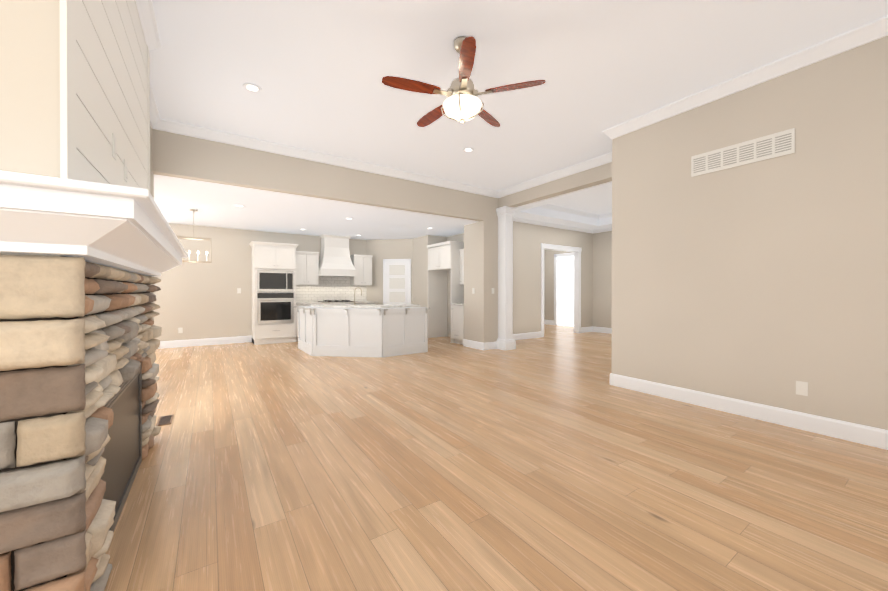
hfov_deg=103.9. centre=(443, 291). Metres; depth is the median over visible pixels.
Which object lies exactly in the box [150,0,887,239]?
ceiling
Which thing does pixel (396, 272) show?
door
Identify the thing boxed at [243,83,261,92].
recessed light
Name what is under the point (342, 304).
island countertop
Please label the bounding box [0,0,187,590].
fireplace
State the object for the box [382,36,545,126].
ceiling fan
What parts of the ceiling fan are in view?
blade, blade, motor, globe, blade, blade, blade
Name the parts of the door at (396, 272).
pantry door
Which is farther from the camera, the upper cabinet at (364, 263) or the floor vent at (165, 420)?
the upper cabinet at (364, 263)
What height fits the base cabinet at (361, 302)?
0.890 m
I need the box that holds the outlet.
[796,381,807,395]
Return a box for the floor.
[104,324,887,590]
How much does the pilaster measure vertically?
2.948 m
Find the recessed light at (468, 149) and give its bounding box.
[463,147,473,152]
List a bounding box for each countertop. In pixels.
[297,302,332,305]
[308,303,419,306]
[450,302,463,305]
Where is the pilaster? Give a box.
[496,206,516,349]
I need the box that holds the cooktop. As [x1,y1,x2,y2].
[317,298,356,301]
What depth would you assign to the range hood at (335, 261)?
9.04 m
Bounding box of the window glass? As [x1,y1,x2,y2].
[557,256,573,326]
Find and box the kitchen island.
[292,307,429,356]
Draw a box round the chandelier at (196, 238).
[178,209,211,262]
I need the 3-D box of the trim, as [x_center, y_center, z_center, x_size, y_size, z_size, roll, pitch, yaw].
[1.231,-0.445,4.332,13.830,3.300,13.100,0,0,-34]
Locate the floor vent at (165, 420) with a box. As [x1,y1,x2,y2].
[156,414,173,425]
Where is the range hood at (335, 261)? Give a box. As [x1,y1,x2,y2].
[313,234,356,277]
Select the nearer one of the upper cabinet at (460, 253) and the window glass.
the upper cabinet at (460, 253)
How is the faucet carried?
on the island countertop at (342, 304)
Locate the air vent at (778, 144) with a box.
[691,128,794,176]
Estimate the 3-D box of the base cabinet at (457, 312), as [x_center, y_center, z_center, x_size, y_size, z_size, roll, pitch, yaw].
[0.546,0.747,8.086,0.606,0.890,0.478,0,0,-34]
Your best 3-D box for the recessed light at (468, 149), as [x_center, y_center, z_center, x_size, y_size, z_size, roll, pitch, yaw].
[0.359,-2.092,5.126,0.170,0.007,0.170,0,0,-34]
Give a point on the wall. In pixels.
(762, 282)
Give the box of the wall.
[0,0,887,429]
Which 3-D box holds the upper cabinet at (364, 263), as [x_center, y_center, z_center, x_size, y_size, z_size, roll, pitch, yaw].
[-2.300,-0.578,9.646,0.518,0.790,0.336,0,0,-34]
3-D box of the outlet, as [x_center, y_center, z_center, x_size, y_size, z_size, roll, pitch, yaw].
[3.152,0.850,3.063,0.007,0.120,0.075,0,0,-34]
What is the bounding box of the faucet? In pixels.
[353,287,361,304]
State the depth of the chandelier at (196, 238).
6.22 m
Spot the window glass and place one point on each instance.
(565, 290)
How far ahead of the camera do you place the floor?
2.19 m
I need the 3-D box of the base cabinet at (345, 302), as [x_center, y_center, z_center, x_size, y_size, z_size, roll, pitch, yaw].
[-2.631,0.743,9.264,0.576,0.890,0.606,0,0,-34]
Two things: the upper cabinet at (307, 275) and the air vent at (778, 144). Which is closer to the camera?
the air vent at (778, 144)
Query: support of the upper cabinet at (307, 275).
attached to the wall
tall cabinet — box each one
[249,242,296,344]
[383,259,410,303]
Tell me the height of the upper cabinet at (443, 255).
0.645 m
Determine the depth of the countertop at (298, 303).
8.58 m
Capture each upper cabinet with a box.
[297,251,320,285]
[349,254,371,285]
[429,241,463,269]
[457,250,463,285]
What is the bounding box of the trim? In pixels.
[136,0,887,449]
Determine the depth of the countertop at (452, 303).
7.97 m
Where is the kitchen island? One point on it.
(361, 330)
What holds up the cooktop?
in the countertop at (298, 303)
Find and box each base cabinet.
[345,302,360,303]
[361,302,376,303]
[451,306,463,344]

